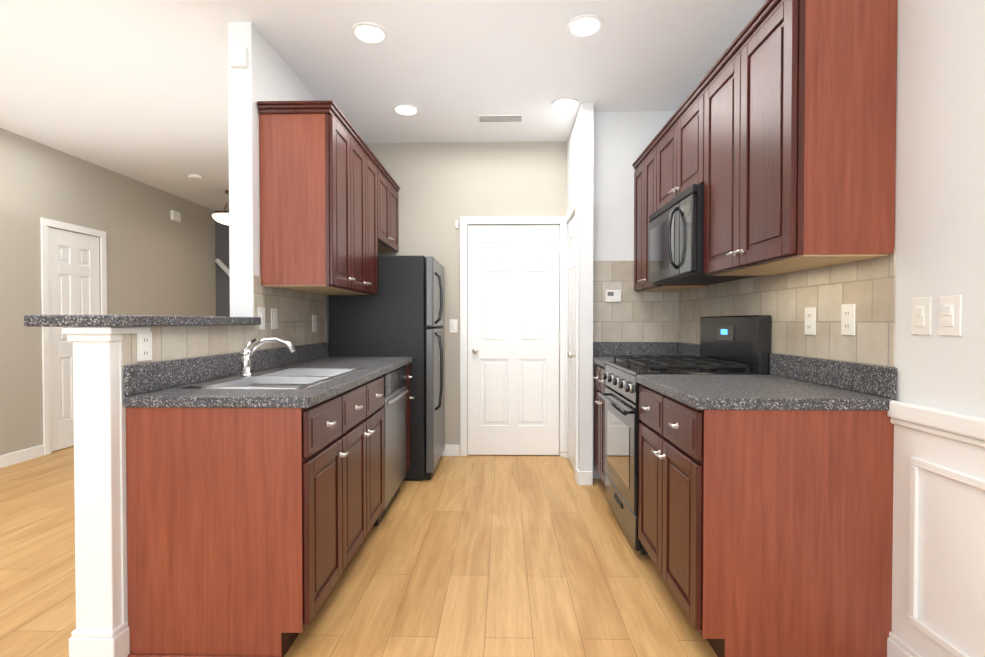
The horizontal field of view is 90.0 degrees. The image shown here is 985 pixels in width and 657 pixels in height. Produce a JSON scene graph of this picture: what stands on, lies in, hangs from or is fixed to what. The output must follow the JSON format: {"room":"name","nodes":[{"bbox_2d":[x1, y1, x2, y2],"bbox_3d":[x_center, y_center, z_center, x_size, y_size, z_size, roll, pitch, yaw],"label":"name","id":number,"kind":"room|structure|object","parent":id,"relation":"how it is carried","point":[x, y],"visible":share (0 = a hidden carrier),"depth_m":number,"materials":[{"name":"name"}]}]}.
{"room":"kitchen","nodes":[
{"label":"kitchen","id":0,"kind":"room"},
{"bbox_2d":[0,128,215,455],"bbox_3d":[-4.277,-0.219,1.953,0.500,2.750,10.040,0,1,1],"label":"wall","id":1,"kind":"structure","parent":0,"point":[159,262],"depth_m":4.71,"materials":[{"name":"beige paint"}]},
{"bbox_2d":[0,444,43,467],"bbox_3d":[-4.050,1.124,0.648,0.013,0.100,7.405,0,1,1],"label":"baseboard","id":2,"kind":"structure","parent":1,"relation":"attached to","point":[23,455],"depth_m":4.15,"materials":[{"name":"white paint"}]},
{"bbox_2d":[40,217,106,454],"bbox_3d":[-3.956,0.069,4.691,0.017,2.099,0.704,0,1,1],"label":"door frame","id":3,"kind":"structure","parent":1,"relation":"attached to","point":[45,223],"depth_m":4.38,"materials":[{"name":"white paint"}]},
{"bbox_2d":[48,227,99,451],"bbox_3d":[-3.953,0.098,4.690,0.104,2.025,0.574,0,1,1],"label":"room door","id":4,"kind":"structure","parent":1,"relation":"in","point":[74,286],"depth_m":4.59,"materials":[{"name":"white paint"}]},
{"bbox_2d":[170,210,180,221],"bbox_3d":[-3.913,-1.386,6.080,0.040,0.120,0.140,0,1,1],"label":"door chime","id":5,"kind":"object","parent":1,"relation":"attached to","point":[175,216],"visible":1,"depth_m":6.05,"materials":[{"name":"white plastic"}]},
{"bbox_2d":[215,211,229,316],"bbox_3d":[-2.587,-0.289,6.986,2.850,2.750,0.100,0,1,1],"label":"wall","id":6,"kind":"structure","parent":0,"point":[222,276],"depth_m":6.96,"materials":[{"name":"paint"}]},
{"bbox_2d":[119,22,329,626],"bbox_3d":[-1.285,-0.252,4.301,0.125,2.750,5.210,0,1,1],"label":"wall","id":7,"kind":"structure","parent":0,"point":[268,74],"depth_m":2.59,"materials":[{"name":"paint"}]},
{"bbox_2d":[24,315,260,326],"bbox_3d":[-1.385,-0.032,2.112,0.315,0.040,0.973,0,1,1],"label":"bar","id":8,"kind":"object","parent":7,"relation":"on","point":[89,320],"visible":1,"depth_m":1.68,"materials":[{"name":"stone"}]},
{"bbox_2d":[121,275,324,368],"bbox_3d":[-1.257,-0.077,2.662,0.006,0.407,1.930,0,1,1],"label":"wall tile","id":9,"kind":"structure","parent":7,"relation":"attached to","point":[297,310],"depth_m":2.56,"materials":[{"name":"beige tile"}]},
{"bbox_2d":[137,332,151,361],"bbox_3d":[-1.270,0.066,1.799,0.008,0.105,0.072,0,1,1],"label":"outlet","id":10,"kind":"object","parent":9,"relation":"attached to","point":[144,346],"visible":1,"depth_m":1.79,"materials":[{"name":"white plastic"}]},
{"bbox_2d":[258,307,264,329],"bbox_3d":[-1.248,-0.054,2.667,0.012,0.118,0.072,0,1,1],"label":"light switch","id":11,"kind":"object","parent":9,"relation":"attached to","point":[261,313],"visible":0.92,"depth_m":2.66,"materials":[{"name":"white plastic"}]},
{"bbox_2d":[271,308,277,328],"bbox_3d":[-1.245,-0.056,2.817,0.012,0.118,0.072,0,1,1],"label":"light switch","id":12,"kind":"object","parent":9,"relation":"attached to","point":[274,318],"visible":1,"depth_m":2.81,"materials":[{"name":"white plastic"}]},
{"bbox_2d":[312,315,316,331],"bbox_3d":[-1.233,-0.034,3.417,0.008,0.118,0.072,0,1,1],"label":"electrical outlet","id":13,"kind":"object","parent":9,"relation":"attached to","point":[314,323],"visible":1,"depth_m":3.41,"materials":[{"name":"white plastic"}]},
{"bbox_2d":[123,342,326,397],"bbox_3d":[-1.247,0.168,2.664,0.020,0.105,1.923,0,1,1],"label":"backsplash","id":14,"kind":"structure","parent":7,"relation":"attached to","point":[146,378],"depth_m":2.11,"materials":[{"name":"grey stone"}]},
{"bbox_2d":[228,46,247,67],"bbox_3d":[-1.324,-1.413,2.565,0.090,0.100,0.030,0,1,1],"label":"wall-mounted box","id":15,"kind":"object","parent":7,"relation":"attached to","point":[238,56],"visible":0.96,"depth_m":2.55,"materials":[{"name":"white plastic"}]},
{"bbox_2d":[258,104,380,294],"bbox_3d":[-1.046,-0.712,3.157,0.396,0.941,1.007,0,1,1],"label":"upper cabinet","id":16,"kind":"object","parent":7,"relation":"attached to","point":[329,206],"depth_m":2.66,"materials":[{"name":"brown wood"}]},
{"bbox_2d":[381,168,399,252],"bbox_3d":[-1.028,-0.930,3.963,0.396,0.528,0.731,0,1,1],"label":"upper cabinet","id":17,"kind":"object","parent":7,"relation":"attached to","point":[389,191],"depth_m":3.97,"materials":[{"name":"brown wood"}]},
{"bbox_2d":[0,446,717,656],"bbox_3d":[-0.933,1.186,1.947,6.388,0.060,10.140,0,1,1],"label":"floor","id":18,"kind":"structure","parent":0,"point":[500,556],"depth_m":2.29,"materials":[{"name":"brown wood"}]},
{"bbox_2d":[62,326,149,656],"bbox_3d":[-1.351,0.576,1.740,0.168,1.165,0.190,0,1,1],"label":"post","id":19,"kind":"object","parent":18,"relation":"on","point":[101,630],"visible":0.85,"depth_m":1.67,"materials":[{"name":"white paint"}]},
{"bbox_2d":[215,258,229,276],"bbox_3d":[-3.427,0.051,6.904,0.925,2.074,0.090,0,1,1],"label":"railing","id":20,"kind":"object","parent":18,"relation":"on","point":[220,263],"visible":0.1,"depth_m":6.88,"materials":[{"name":"white paint"}]},
{"bbox_2d":[124,374,383,656],"bbox_3d":[-0.946,0.709,2.269,0.640,0.885,1.105,0,1,1],"label":"base cabinet","id":21,"kind":"object","parent":18,"relation":"on","point":[255,504],"depth_m":1.72,"materials":[{"name":"brown wood"}]},
{"bbox_2d":[163,358,411,393],"bbox_3d":[-0.930,0.240,2.767,0.649,0.040,1.706,0,1,1],"label":"countertop","id":22,"kind":"structure","parent":21,"relation":"on","point":[347,371],"depth_m":2.45,"materials":[{"name":"grey stone"}]},
{"bbox_2d":[240,337,294,375],"bbox_3d":[-1.046,0.130,2.325,0.260,0.180,0.114,0,1,1],"label":"faucet","id":23,"kind":"object","parent":22,"relation":"on","point":[246,353],"visible":1,"depth_m":2.28,"materials":[{"name":"silver metal"}]},
{"bbox_2d":[329,256,444,480],"bbox_3d":[-0.783,0.293,3.982,0.834,1.670,0.690,0,1,1],"label":"fridge","id":24,"kind":"object","parent":18,"relation":"on","point":[401,313],"visible":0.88,"depth_m":3.63,"materials":[{"name":"black metal"}]},
{"bbox_2d":[373,366,407,525],"bbox_3d":[-0.893,0.700,3.126,0.627,0.879,0.604,0,1,1],"label":"dishwasher","id":25,"kind":"object","parent":18,"relation":"on","point":[395,392],"visible":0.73,"depth_m":3.06,"materials":[{"name":"silver metal"}]},
{"bbox_2d":[391,362,414,472],"bbox_3d":[-0.918,0.692,3.529,0.640,0.885,0.194,0,1,1],"label":"base cabinet","id":26,"kind":"object","parent":18,"relation":"on","point":[408,368],"depth_m":3.54,"materials":[{"name":"brown wood"}]},
{"bbox_2d":[593,362,636,483],"bbox_3d":[1.063,0.694,3.354,0.657,0.885,0.387,0,1,1],"label":"base cabinet","id":27,"kind":"object","parent":18,"relation":"on","point":[599,383],"depth_m":3.40,"materials":[{"name":"brown wood"}]},
{"bbox_2d":[593,354,676,365],"bbox_3d":[1.060,0.230,3.425,0.666,0.040,0.541,0,1,1],"label":"countertop","id":28,"kind":"structure","parent":27,"relation":"on","point":[602,358],"depth_m":3.57,"materials":[{"name":"grey stone"}]},
{"bbox_2d":[598,315,771,558],"bbox_3d":[1.017,0.537,2.786,0.714,1.215,0.736,0,1,1],"label":"range","id":29,"kind":"object","parent":18,"relation":"on","point":[735,345],"visible":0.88,"depth_m":2.63,"materials":[{"name":"black metal"}]},
{"bbox_2d":[636,378,893,656],"bbox_3d":[1.033,0.712,2.043,0.657,0.885,0.744,0,1,1],"label":"base cabinet","id":30,"kind":"object","parent":18,"relation":"on","point":[765,515],"depth_m":1.67,"materials":[{"name":"brown wood"}]},
{"bbox_2d":[637,374,896,409],"bbox_3d":[1.029,0.250,2.031,0.666,0.040,0.757,0,1,1],"label":"countertop","id":31,"kind":"structure","parent":30,"relation":"on","point":[706,392],"depth_m":1.77,"materials":[{"name":"grey stone"}]},
{"bbox_2d":[0,0,765,210],"bbox_3d":[-0.933,-1.624,1.908,6.388,0.060,10.140,0,1,1],"label":"ceiling","id":32,"kind":"structure","parent":0,"point":[137,90],"depth_m":3.04,"materials":[{"name":"paint"}]},
{"bbox_2d":[188,174,202,180],"bbox_3d":[-3.191,-1.622,5.290,0.140,0.036,0.140,0,1,1],"label":"smoke detector","id":33,"kind":"object","parent":32,"relation":"attached to","point":[195,177],"visible":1,"depth_m":5.26,"materials":[{"name":"white plastic"}]},
{"bbox_2d":[212,190,228,224],"bbox_3d":[-3.146,-1.435,5.932,0.416,0.428,0.416,0,1,1],"label":"pendant light","id":34,"kind":"object","parent":32,"relation":"hanging from","point":[222,217],"visible":0.46,"depth_m":5.78,"materials":[{"name":"white glass"}]},
{"bbox_2d":[351,22,387,44],"bbox_3d":[-0.666,-1.599,2.673,0.196,0.012,0.196,0,1,1],"label":"recessed light","id":35,"kind":"object","parent":32,"relation":"in","point":[369,33],"visible":1,"depth_m":2.66,"materials":[{"name":"white glass"}]},
{"bbox_2d":[392,103,418,115],"bbox_3d":[-0.637,-1.612,3.632,0.196,0.012,0.196,0,1,1],"label":"recessed light","id":36,"kind":"object","parent":32,"relation":"in","point":[405,109],"visible":0.94,"depth_m":3.61,"materials":[{"name":"white glass"}]},
{"bbox_2d":[477,114,523,121],"bbox_3d":[0.061,-1.613,3.776,0.350,0.014,0.120,0,1,1],"label":"ceiling vent","id":37,"kind":"object","parent":32,"relation":"in","point":[500,117],"visible":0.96,"depth_m":3.75,"materials":[{"name":"white metal"}]},
{"bbox_2d":[551,97,578,109],"bbox_3d":[0.521,-1.611,3.536,0.196,0.012,0.196,0,1,1],"label":"recessed light","id":38,"kind":"object","parent":32,"relation":"in","point":[566,103],"visible":1,"depth_m":3.52,"materials":[{"name":"white glass"}]},
{"bbox_2d":[566,14,603,37],"bbox_3d":[0.489,-1.598,2.607,0.196,0.012,0.196,0,1,1],"label":"recessed light","id":39,"kind":"object","parent":32,"relation":"in","point":[584,25],"visible":1,"depth_m":2.59,"materials":[{"name":"white glass"}]},
{"bbox_2d":[366,141,566,455],"bbox_3d":[0.491,-0.256,4.606,3.663,2.750,0.600,0,1,1],"label":"wall","id":40,"kind":"structure","parent":0,"point":[443,186],"depth_m":4.31,"materials":[{"name":"beige paint"}]},
{"bbox_2d":[441,445,459,455],"bbox_3d":[-0.754,1.073,4.346,0.932,0.100,0.013,0,1,1],"label":"baseboard","id":41,"kind":"structure","parent":40,"relation":"attached to","point":[450,450],"depth_m":4.33,"materials":[{"name":"white paint"}]},
{"bbox_2d":[450,319,457,332],"bbox_3d":[-0.342,-0.022,4.322,0.070,0.115,0.012,0,1,1],"label":"switch","id":42,"kind":"object","parent":40,"relation":"attached to","point":[453,325],"visible":1,"depth_m":4.32,"materials":[{"name":"white plastic"}]},
{"bbox_2d":[460,216,564,456],"bbox_3d":[0.184,0.074,4.309,0.937,2.099,0.017,0,1,1],"label":"door frame","id":43,"kind":"structure","parent":40,"relation":"attached to","point":[465,221],"depth_m":4.30,"materials":[{"name":"white paint"}]},
{"bbox_2d":[468,224,559,454],"bbox_3d":[0.185,0.103,4.310,0.807,2.025,0.104,0,1,1],"label":"pantry door","id":44,"kind":"structure","parent":40,"relation":"in","point":[513,336],"depth_m":4.33,"materials":[{"name":"white paint"}]},
{"bbox_2d":[567,131,570,457],"bbox_3d":[0.690,-0.248,4.056,0.095,2.750,0.490,0,1,1],"label":"wall","id":45,"kind":"structure","parent":0,"point":[569,138],"depth_m":4.24,"materials":[{"name":"paint"}]},
{"bbox_2d":[567,214,574,470],"bbox_3d":[0.628,0.108,3.973,0.104,2.023,0.554,0,1,1],"label":"closet door","id":46,"kind":"structure","parent":45,"relation":"in","point":[571,345],"depth_m":4.03,"materials":[{"name":"white paint"}]},
{"bbox_2d":[565,198,577,480],"bbox_3d":[0.631,0.081,3.972,0.017,2.093,0.676,0,1,1],"label":"trim","id":47,"kind":"structure","parent":45,"relation":"attached to","point":[573,209],"depth_m":3.66,"materials":[{"name":"white paint"}]},
{"bbox_2d":[571,107,675,477],"bbox_3d":[1.070,-0.244,3.737,0.870,2.750,0.110,0,1,1],"label":"wall","id":48,"kind":"structure","parent":0,"point":[605,150],"depth_m":3.68,"materials":[{"name":"paint"}]},
{"bbox_2d":[593,342,676,353],"bbox_3d":[1.058,0.154,3.685,0.641,0.105,0.019,0,1,1],"label":"backsplash","id":49,"kind":"structure","parent":48,"relation":"attached to","point":[598,347],"depth_m":3.68,"materials":[{"name":"grey stone"}]},
{"bbox_2d":[593,261,678,341],"bbox_3d":[1.063,-0.203,3.690,0.666,0.607,0.006,0,1,1],"label":"wall tiles","id":50,"kind":"structure","parent":48,"relation":"attached to","point":[633,316],"depth_m":3.69,"materials":[{"name":"beige tile"}]},
{"bbox_2d":[605,290,620,301],"bbox_3d":[0.902,-0.243,3.678,0.116,0.090,0.024,0,1,1],"label":"keypad","id":51,"kind":"object","parent":50,"relation":"attached to","point":[612,295],"visible":1,"depth_m":3.67,"materials":[{"name":"white plastic"}]},
{"bbox_2d":[895,0,984,417],"bbox_3d":[1.379,-0.196,0.245,0.110,2.750,6.880,0,1,1],"label":"wall","id":52,"kind":"structure","parent":0,"point":[940,186],"depth_m":1.49,"materials":[{"name":"paint"}]},
{"bbox_2d":[632,140,709,291],"bbox_3d":[1.221,-0.731,3.406,0.342,0.911,0.545,0,1,1],"label":"upper cabinet","id":53,"kind":"object","parent":52,"relation":"attached to","point":[645,168],"depth_m":3.42,"materials":[{"name":"brown wood"}]},
{"bbox_2d":[656,88,699,210],"bbox_3d":[1.207,-0.949,2.761,0.342,0.457,0.737,0,1,1],"label":"upper cabinet","id":54,"kind":"object","parent":52,"relation":"attached to","point":[677,147],"depth_m":2.72,"materials":[{"name":"brown wood"}]},
{"bbox_2d":[648,184,755,284],"bbox_3d":[1.155,-0.493,2.770,0.444,0.440,0.727,0,1,1],"label":"microwave","id":55,"kind":"object","parent":54,"relation":"attached to","point":[676,240],"visible":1,"depth_m":2.61,"materials":[{"name":"black"}]},
{"bbox_2d":[677,342,896,397],"bbox_3d":[1.366,0.168,2.666,0.020,0.105,2.044,0,1,1],"label":"backsplash","id":56,"kind":"structure","parent":52,"relation":"attached to","point":[867,378],"depth_m":1.93,"materials":[{"name":"grey stone"}]},
{"bbox_2d":[679,249,895,366],"bbox_3d":[1.376,-0.078,2.672,0.006,0.407,2.030,0,1,1],"label":"wall tile","id":57,"kind":"structure","parent":52,"relation":"attached to","point":[867,287],"depth_m":2.05,"materials":[{"name":"beige tile"}]},
{"bbox_2d":[805,307,815,334],"bbox_3d":[1.356,-0.031,2.103,0.008,0.118,0.072,0,1,1],"label":"electrical outlet","id":58,"kind":"object","parent":57,"relation":"attached to","point":[810,320],"visible":1,"depth_m":2.10,"materials":[{"name":"white plastic"}]},
{"bbox_2d":[841,304,855,335],"bbox_3d":[1.351,-0.033,1.871,0.008,0.118,0.072,0,1,1],"label":"electrical outlet","id":59,"kind":"object","parent":57,"relation":"attached to","point":[848,311],"visible":1,"depth_m":1.87,"materials":[{"name":"white plastic"}]},
{"bbox_2d":[700,0,897,275],"bbox_3d":[1.190,-0.712,2.024,0.342,0.911,0.742,0,1,1],"label":"upper cabinet","id":60,"kind":"object","parent":52,"relation":"attached to","point":[776,135],"depth_m":1.66,"materials":[{"name":"brown wood"}]},
{"bbox_2d":[911,297,931,334],"bbox_3d":[1.347,-0.039,1.551,0.012,0.118,0.072,0,1,1],"label":"light switch","id":61,"kind":"object","parent":52,"relation":"attached to","point":[921,315],"visible":1,"depth_m":1.54,"materials":[{"name":"white plastic"}]},
{"bbox_2d":[887,400,984,656],"bbox_3d":[1.286,0.733,-0.757,0.030,0.920,4.847,0,1,1],"label":"wainscoting","id":62,"kind":"structure","parent":52,"relation":"attached to","point":[938,583],"depth_m":1.49,"materials":[{"name":"white paint"}]},
{"bbox_2d":[939,295,961,335],"bbox_3d":[1.345,-0.037,1.451,0.012,0.118,0.072,0,1,1],"label":"light switch","id":63,"kind":"object","parent":52,"relation":"attached to","point":[950,315],"visible":1,"depth_m":1.44,"materials":[{"name":"white plastic"}]}
]}

